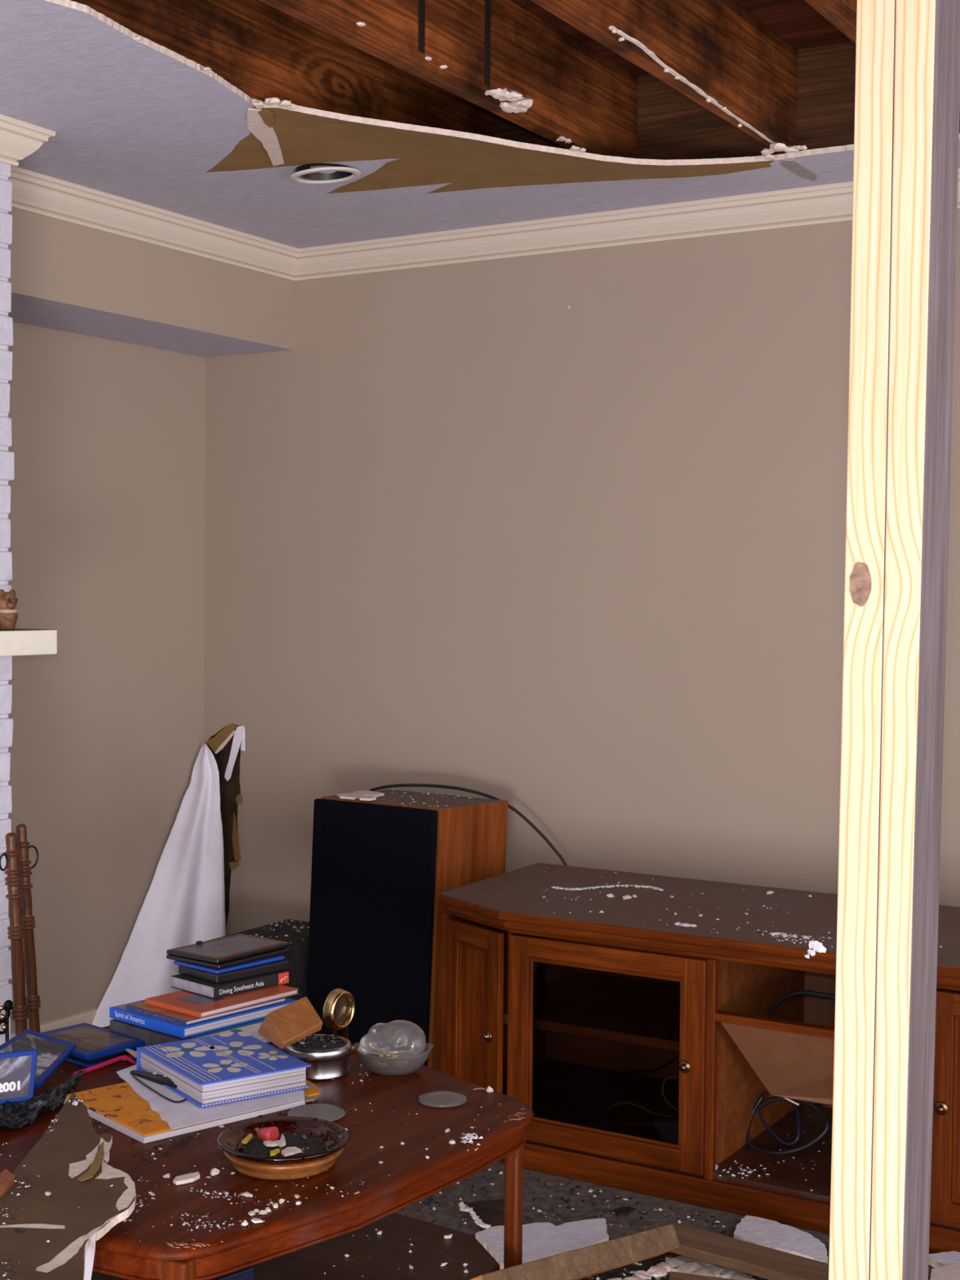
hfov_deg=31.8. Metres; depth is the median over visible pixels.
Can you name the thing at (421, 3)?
strap
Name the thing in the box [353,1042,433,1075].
bowl
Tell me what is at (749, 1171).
plaster dust patch
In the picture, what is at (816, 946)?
plaster piece
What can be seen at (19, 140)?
trim
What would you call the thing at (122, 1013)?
picture
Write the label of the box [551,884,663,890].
debris
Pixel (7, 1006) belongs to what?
scroll
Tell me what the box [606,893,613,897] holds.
chip
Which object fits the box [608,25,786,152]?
debris
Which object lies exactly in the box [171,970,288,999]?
book
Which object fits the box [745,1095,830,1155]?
power cable
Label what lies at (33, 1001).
tool
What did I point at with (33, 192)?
trim
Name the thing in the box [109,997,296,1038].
book
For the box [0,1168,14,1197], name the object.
stick
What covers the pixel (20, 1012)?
tool
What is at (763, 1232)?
slab
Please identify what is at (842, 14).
joist
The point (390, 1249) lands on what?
shelf
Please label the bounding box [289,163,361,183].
recessed light
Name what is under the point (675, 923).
plaster patch
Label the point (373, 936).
grille
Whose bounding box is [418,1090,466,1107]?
coaster
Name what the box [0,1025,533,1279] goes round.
coffee table
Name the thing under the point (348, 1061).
crumbs
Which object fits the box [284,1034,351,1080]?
round tin
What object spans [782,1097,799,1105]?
cable tie
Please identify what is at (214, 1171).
chip
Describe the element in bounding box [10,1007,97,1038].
baseboard
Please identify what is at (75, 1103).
chip
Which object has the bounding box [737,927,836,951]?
crumbs
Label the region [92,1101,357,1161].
crumbs
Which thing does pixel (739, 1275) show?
chunk
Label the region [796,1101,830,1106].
cable
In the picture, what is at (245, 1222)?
chip
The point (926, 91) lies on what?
stud
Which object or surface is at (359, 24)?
crumb
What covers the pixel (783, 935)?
plaster patch
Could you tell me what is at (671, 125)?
beam
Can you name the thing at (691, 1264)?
chunk
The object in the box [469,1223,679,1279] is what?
plank
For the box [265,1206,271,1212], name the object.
chip
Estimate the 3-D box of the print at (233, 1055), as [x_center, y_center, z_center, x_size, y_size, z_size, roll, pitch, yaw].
[-0.445,0.719,2.926,0.198,0.001,0.268,-1,2,-35]
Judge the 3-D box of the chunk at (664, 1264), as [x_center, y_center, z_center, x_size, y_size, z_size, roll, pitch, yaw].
[0.351,1.181,3.171,0.030,0.007,0.039,0,2,-11]
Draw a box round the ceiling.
[0,0,959,248]
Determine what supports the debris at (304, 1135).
in the bowl at (299, 1166)
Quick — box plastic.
[0,1070,85,1129]
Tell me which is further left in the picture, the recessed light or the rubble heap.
the recessed light
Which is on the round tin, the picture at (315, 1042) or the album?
the picture at (315, 1042)
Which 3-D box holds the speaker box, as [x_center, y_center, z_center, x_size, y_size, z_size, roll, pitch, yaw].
[-0.569,0.994,4.692,0.240,0.350,0.410,2,2,31]
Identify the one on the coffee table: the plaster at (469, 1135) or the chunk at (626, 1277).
the plaster at (469, 1135)
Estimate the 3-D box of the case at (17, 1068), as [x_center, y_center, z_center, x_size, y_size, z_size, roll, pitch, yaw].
[-0.788,0.719,2.756,0.142,0.083,0.041,-1,2,-35]
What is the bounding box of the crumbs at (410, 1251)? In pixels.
[311,1229,448,1279]
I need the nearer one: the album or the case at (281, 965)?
the album
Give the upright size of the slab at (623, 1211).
0.005 m
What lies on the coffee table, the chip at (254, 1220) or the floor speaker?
the chip at (254, 1220)
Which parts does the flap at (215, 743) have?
torn paper edge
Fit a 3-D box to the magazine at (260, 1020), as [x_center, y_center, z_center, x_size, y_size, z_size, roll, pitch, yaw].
[-0.482,0.718,3.198,0.127,0.002,0.260,2,2,43]
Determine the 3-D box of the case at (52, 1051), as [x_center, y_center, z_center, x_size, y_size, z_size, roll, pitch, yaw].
[-0.784,0.733,2.950,0.136,0.044,0.201,1,2,14]
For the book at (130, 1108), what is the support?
on the coffee table
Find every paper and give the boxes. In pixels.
[77,1141,104,1181]
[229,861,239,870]
[231,813,240,861]
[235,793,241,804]
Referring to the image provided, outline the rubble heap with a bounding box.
[578,1251,768,1279]
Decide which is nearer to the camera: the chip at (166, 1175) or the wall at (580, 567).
the chip at (166, 1175)
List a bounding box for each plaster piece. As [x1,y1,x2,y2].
[263,1140,278,1146]
[275,1133,285,1147]
[281,1146,301,1156]
[337,792,362,799]
[352,790,384,797]
[357,795,376,800]
[804,940,826,958]
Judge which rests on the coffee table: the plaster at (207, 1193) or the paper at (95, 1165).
the plaster at (207, 1193)
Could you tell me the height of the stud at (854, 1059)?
2.324 m
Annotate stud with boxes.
[828,0,896,1279]
[870,0,959,1279]
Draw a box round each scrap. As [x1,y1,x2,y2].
[241,1133,253,1143]
[270,1148,279,1155]
[302,1079,319,1096]
[304,1094,319,1102]
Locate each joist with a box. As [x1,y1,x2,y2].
[70,0,493,137]
[258,0,637,158]
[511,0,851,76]
[530,0,797,154]
[804,0,959,130]
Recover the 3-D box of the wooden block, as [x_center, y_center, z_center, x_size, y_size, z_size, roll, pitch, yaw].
[-0.332,0.666,2.945,0.088,0.064,0.140,-1,2,-31]
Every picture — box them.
[115,999,288,1026]
[129,1000,198,1020]
[175,994,226,1004]
[291,1035,346,1050]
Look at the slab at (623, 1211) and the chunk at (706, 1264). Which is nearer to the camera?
the chunk at (706, 1264)
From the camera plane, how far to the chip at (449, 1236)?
2.96 m
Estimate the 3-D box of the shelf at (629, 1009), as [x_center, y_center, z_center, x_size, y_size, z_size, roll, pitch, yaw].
[0.378,0.890,4.040,0.610,0.023,0.480,2,2,31]
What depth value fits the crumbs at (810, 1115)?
3.66 m
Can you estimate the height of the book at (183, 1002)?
0.010 m
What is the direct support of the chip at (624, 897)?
on the tv cabinet
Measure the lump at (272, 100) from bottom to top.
0.014 m
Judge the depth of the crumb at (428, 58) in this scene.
3.18 m
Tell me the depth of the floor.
3.59 m
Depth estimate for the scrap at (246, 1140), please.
2.54 m
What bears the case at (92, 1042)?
on the case at (117, 1055)
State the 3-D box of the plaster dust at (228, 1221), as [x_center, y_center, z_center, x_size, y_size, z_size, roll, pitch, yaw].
[-0.369,0.793,2.288,0.143,0.002,0.054,1,2,10]
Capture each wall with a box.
[0,162,14,1044]
[8,321,204,1032]
[204,208,959,935]
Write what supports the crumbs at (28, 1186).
on the torn wallboard
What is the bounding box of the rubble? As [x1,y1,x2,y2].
[402,1168,928,1278]
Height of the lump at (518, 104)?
0.023 m
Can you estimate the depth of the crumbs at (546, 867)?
3.86 m
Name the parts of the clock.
glass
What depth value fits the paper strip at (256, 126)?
3.70 m
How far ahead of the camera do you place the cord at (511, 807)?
4.59 m
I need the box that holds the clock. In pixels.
[322,988,355,1052]
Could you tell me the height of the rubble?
0.007 m
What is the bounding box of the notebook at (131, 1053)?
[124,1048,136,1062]
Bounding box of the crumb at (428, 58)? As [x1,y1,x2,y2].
[425,56,431,60]
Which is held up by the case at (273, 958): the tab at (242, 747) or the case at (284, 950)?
the case at (284, 950)
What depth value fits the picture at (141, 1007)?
3.12 m
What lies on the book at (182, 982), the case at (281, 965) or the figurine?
the case at (281, 965)
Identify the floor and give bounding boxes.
[395,1160,934,1279]
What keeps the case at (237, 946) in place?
on the case at (284, 950)
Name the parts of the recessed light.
bulb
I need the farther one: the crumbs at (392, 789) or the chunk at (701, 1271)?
the crumbs at (392, 789)
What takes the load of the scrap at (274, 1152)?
in the bowl at (299, 1166)
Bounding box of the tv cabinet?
[438,862,959,1253]
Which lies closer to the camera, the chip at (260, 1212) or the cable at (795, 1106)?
the chip at (260, 1212)
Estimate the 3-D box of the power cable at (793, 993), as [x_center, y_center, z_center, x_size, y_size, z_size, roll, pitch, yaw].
[0.743,0.810,3.701,0.233,0.075,0.010,2,2,31]
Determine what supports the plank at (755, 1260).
attached to the plank at (593, 1260)
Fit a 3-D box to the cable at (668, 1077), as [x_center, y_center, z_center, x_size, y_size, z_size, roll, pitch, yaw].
[0.445,1.054,3.911,0.050,0.085,0.005,2,2,31]
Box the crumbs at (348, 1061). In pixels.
[0,1061,504,1241]
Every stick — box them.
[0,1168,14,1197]
[72,1053,136,1075]
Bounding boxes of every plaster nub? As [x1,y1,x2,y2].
[134,36,142,40]
[203,66,211,71]
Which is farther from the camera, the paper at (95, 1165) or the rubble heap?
the rubble heap
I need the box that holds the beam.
[493,40,959,159]
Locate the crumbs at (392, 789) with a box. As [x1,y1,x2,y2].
[379,789,475,806]
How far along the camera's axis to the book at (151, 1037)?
3.13 m
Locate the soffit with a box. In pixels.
[8,207,294,357]
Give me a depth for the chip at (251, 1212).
2.32 m
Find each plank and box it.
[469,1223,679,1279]
[668,1271,736,1279]
[669,1222,828,1279]
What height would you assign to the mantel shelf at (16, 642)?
0.053 m
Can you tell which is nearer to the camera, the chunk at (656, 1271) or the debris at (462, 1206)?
the chunk at (656, 1271)
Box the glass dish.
[353,1019,433,1075]
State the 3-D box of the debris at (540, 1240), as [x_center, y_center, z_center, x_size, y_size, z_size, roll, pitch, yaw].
[0.149,1.207,3.367,0.283,0.014,0.193,0,2,-19]
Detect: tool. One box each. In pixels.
[0,832,28,1035]
[15,823,40,1032]
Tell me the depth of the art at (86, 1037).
3.12 m
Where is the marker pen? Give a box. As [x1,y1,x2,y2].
[131,1070,177,1088]
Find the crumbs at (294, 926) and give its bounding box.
[221,920,309,943]
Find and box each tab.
[240,732,244,751]
[257,109,274,128]
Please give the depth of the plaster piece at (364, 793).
4.57 m
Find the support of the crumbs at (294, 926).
on the speaker box
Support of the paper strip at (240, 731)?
attached to the wall at (580, 567)
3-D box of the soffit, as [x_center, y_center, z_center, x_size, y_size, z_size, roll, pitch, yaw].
[-1.757,-0.975,3.495,0.446,0.285,3.900,2,2,31]
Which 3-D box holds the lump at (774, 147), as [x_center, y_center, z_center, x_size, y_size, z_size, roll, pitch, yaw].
[0.672,-1.104,3.788,0.072,0.018,0.126,-1,2,-31]
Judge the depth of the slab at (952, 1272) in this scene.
3.18 m
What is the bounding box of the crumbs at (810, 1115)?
[763,1115,829,1191]
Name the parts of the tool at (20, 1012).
cord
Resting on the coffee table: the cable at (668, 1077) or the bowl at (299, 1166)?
the bowl at (299, 1166)
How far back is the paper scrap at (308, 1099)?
2.83 m
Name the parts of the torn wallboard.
hanging paper edge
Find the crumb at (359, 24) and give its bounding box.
[355,22,365,26]
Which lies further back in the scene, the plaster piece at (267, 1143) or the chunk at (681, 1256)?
the chunk at (681, 1256)
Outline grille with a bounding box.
[306,798,438,1066]
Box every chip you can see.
[14,1227,25,1232]
[71,1101,78,1106]
[162,1173,169,1177]
[173,1172,199,1185]
[209,1168,220,1176]
[238,1191,253,1197]
[240,1219,248,1226]
[248,1210,255,1215]
[250,1217,262,1222]
[258,1209,266,1214]
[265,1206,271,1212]
[272,1202,278,1208]
[279,1198,284,1204]
[443,1233,453,1238]
[448,1139,455,1144]
[485,1086,493,1093]
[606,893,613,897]
[622,894,631,899]
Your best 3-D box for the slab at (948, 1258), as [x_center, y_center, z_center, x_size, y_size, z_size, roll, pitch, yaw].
[0.925,1.213,3.275,0.110,0.015,0.107,1,2,15]
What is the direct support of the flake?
on the case at (237, 946)
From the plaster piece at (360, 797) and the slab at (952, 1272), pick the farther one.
the plaster piece at (360, 797)
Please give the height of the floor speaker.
0.750 m
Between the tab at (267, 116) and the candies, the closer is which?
the candies
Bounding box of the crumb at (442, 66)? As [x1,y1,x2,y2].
[440,64,448,69]
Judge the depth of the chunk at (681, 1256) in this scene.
3.21 m
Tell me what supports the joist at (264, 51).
attached to the ceiling
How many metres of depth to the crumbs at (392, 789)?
4.54 m
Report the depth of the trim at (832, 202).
4.49 m
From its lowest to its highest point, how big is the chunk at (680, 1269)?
0.009 m
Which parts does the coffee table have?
leg, leg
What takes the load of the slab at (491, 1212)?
on the floor
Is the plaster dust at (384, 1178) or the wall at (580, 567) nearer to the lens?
the plaster dust at (384, 1178)
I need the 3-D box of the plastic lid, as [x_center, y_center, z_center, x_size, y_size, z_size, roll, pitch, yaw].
[-0.269,0.778,2.766,0.096,0.004,0.096,2,2,31]
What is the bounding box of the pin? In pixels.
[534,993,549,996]
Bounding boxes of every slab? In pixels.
[466,1199,504,1230]
[613,1206,635,1216]
[733,1215,828,1263]
[928,1250,959,1267]
[929,1262,959,1279]
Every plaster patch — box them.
[674,922,697,926]
[769,932,809,938]
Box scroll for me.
[0,1000,13,1042]
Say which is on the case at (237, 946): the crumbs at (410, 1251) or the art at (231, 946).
the art at (231, 946)
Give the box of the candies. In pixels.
[378,1054,397,1057]
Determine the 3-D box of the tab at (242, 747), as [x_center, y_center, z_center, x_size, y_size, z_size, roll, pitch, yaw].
[-0.730,0.309,5.181,0.016,0.064,0.002,2,2,31]
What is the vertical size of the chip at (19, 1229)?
0.005 m
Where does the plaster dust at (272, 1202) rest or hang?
on the coffee table
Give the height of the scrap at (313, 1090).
0.004 m
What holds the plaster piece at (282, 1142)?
in the bowl at (299, 1166)
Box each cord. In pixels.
[369,783,568,866]
[604,1102,674,1118]
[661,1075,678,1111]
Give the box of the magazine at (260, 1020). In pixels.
[190,1017,264,1037]
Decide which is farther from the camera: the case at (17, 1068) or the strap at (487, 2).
the strap at (487, 2)
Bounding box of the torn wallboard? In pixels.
[0,1092,136,1279]
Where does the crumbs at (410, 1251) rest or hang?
on the coffee table
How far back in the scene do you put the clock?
3.12 m
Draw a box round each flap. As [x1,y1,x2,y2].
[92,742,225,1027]
[206,723,237,754]
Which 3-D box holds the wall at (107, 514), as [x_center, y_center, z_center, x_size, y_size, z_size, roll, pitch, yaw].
[-1.915,0.177,3.620,0.100,2.027,3.900,2,2,31]
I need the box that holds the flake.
[195,940,202,944]
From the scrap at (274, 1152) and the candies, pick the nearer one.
the scrap at (274, 1152)
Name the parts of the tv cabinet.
panel, door, knob, panel, door, knob, panel, moulding, cross rail, fallen panel, knob, door, panel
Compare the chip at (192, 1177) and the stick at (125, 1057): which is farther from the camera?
the stick at (125, 1057)
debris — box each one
[227,1117,346,1157]
[293,1034,344,1047]
[475,1217,608,1269]
[551,884,663,890]
[608,25,786,152]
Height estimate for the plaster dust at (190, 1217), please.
0.002 m
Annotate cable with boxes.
[613,1055,679,1077]
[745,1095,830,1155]
[755,1102,799,1145]
[767,990,835,1017]
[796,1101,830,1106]
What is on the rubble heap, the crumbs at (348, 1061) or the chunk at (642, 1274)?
the chunk at (642, 1274)
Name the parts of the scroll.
brass knob, brass knob, brass knob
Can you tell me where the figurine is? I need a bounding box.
[0,589,17,630]
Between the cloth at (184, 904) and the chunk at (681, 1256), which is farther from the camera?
the cloth at (184, 904)
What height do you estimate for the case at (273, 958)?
0.007 m
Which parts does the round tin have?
lid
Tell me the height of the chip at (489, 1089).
0.012 m
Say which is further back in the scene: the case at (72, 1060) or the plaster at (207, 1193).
the case at (72, 1060)
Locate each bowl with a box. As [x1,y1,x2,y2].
[217,1115,349,1180]
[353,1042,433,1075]
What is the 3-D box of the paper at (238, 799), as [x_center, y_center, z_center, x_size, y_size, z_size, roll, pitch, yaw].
[-0.745,0.491,5.194,0.023,0.033,0.003,2,2,31]
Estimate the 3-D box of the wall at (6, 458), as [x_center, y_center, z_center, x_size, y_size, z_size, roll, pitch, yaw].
[-1.797,0.035,3.074,0.660,2.347,1.894,2,2,31]
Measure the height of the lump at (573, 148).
0.011 m
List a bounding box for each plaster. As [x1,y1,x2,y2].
[190,1187,240,1199]
[459,1126,483,1151]
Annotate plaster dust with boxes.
[136,1189,155,1207]
[151,1217,264,1231]
[166,1213,226,1228]
[230,1195,288,1206]
[315,1177,384,1194]
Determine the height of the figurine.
0.086 m
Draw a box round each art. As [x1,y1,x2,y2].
[0,1034,67,1078]
[0,1055,31,1099]
[47,1025,133,1051]
[177,935,280,958]
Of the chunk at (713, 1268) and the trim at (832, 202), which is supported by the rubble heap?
the chunk at (713, 1268)
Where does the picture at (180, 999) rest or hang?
on the book at (183, 1002)
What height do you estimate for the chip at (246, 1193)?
0.004 m
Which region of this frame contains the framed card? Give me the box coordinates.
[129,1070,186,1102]
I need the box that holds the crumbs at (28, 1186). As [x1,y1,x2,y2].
[0,1097,83,1279]
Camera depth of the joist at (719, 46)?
3.45 m
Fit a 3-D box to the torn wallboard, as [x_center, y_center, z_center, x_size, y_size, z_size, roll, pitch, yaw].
[-0.563,0.790,2.331,0.187,0.113,0.725,0,2,-1]
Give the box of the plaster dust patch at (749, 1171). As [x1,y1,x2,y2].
[718,1160,769,1178]
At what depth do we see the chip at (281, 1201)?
2.37 m
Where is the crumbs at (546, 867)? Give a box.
[484,866,941,946]
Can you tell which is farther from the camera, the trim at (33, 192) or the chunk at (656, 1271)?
the trim at (33, 192)
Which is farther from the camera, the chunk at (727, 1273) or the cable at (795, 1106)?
the cable at (795, 1106)
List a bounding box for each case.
[0,1029,75,1089]
[0,1048,38,1105]
[40,1022,145,1060]
[64,1056,115,1067]
[69,1048,137,1062]
[166,933,288,964]
[166,947,289,968]
[173,955,284,973]
[178,960,288,983]
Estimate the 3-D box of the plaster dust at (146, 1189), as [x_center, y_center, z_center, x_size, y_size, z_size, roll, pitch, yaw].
[-0.475,0.790,2.384,0.031,0.002,0.068,0,2,-9]
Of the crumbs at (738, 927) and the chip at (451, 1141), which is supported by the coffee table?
the chip at (451, 1141)
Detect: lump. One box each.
[253,97,297,108]
[484,88,533,113]
[555,136,572,143]
[569,145,586,152]
[760,142,807,160]
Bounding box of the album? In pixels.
[136,1029,311,1107]
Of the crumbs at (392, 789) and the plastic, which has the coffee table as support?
the plastic
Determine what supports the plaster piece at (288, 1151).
in the bowl at (299, 1166)
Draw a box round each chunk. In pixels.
[607,1277,622,1279]
[622,1276,644,1279]
[631,1270,653,1279]
[646,1266,666,1277]
[656,1262,673,1271]
[665,1257,685,1267]
[669,1266,692,1274]
[677,1255,695,1259]
[679,1258,707,1271]
[690,1267,716,1276]
[698,1260,712,1266]
[706,1263,727,1277]
[719,1268,742,1279]
[730,1271,756,1279]
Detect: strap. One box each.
[417,0,425,53]
[484,0,490,86]
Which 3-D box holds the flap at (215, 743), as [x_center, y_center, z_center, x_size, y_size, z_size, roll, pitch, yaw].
[-0.802,0.306,5.226,0.125,0.098,0.005,2,2,31]
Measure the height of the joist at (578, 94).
0.235 m
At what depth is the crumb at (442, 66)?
3.23 m
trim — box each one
[0,114,55,167]
[8,166,298,281]
[294,168,959,280]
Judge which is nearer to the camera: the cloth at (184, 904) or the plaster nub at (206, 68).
the plaster nub at (206, 68)
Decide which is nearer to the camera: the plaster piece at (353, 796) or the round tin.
the round tin
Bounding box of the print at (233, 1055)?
[146,1029,288,1081]
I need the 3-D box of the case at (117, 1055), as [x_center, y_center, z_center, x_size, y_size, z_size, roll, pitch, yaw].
[-0.726,0.754,3.119,0.168,0.008,0.105,2,2,41]
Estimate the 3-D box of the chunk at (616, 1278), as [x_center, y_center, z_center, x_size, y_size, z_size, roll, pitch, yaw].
[0.246,1.182,3.100,0.032,0.007,0.044,2,2,31]
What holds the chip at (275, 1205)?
on the coffee table
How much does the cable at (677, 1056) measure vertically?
0.082 m
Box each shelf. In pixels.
[0,628,57,656]
[90,1212,499,1279]
[502,971,679,1052]
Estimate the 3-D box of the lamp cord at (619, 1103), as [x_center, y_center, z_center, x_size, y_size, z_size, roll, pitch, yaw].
[0.360,1.125,3.964,0.213,0.072,0.006,2,2,31]
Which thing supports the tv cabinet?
on the floor
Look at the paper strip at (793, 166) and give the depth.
3.96 m
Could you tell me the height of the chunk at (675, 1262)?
0.010 m
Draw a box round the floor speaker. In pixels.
[306,789,508,1071]
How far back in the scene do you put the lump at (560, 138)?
3.75 m
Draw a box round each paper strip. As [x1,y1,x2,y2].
[224,725,244,781]
[247,108,284,165]
[776,160,817,181]
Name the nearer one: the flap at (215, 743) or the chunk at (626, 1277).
the chunk at (626, 1277)
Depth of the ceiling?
3.89 m
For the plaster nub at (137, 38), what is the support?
attached to the ceiling
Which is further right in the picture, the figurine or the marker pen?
the marker pen
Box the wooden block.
[257,996,322,1048]
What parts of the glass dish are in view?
cat lid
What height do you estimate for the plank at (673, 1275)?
0.019 m
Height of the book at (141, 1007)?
0.008 m
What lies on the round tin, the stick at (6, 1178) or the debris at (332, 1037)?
the debris at (332, 1037)
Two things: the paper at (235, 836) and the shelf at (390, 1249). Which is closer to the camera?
the shelf at (390, 1249)
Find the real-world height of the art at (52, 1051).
0.029 m
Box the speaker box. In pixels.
[203,919,309,999]
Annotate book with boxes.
[62,1064,305,1143]
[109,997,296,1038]
[110,1018,271,1046]
[126,997,286,1025]
[145,984,298,1017]
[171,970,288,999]
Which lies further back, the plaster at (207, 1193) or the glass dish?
the glass dish
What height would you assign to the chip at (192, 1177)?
0.006 m
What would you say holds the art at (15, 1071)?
attached to the case at (17, 1068)

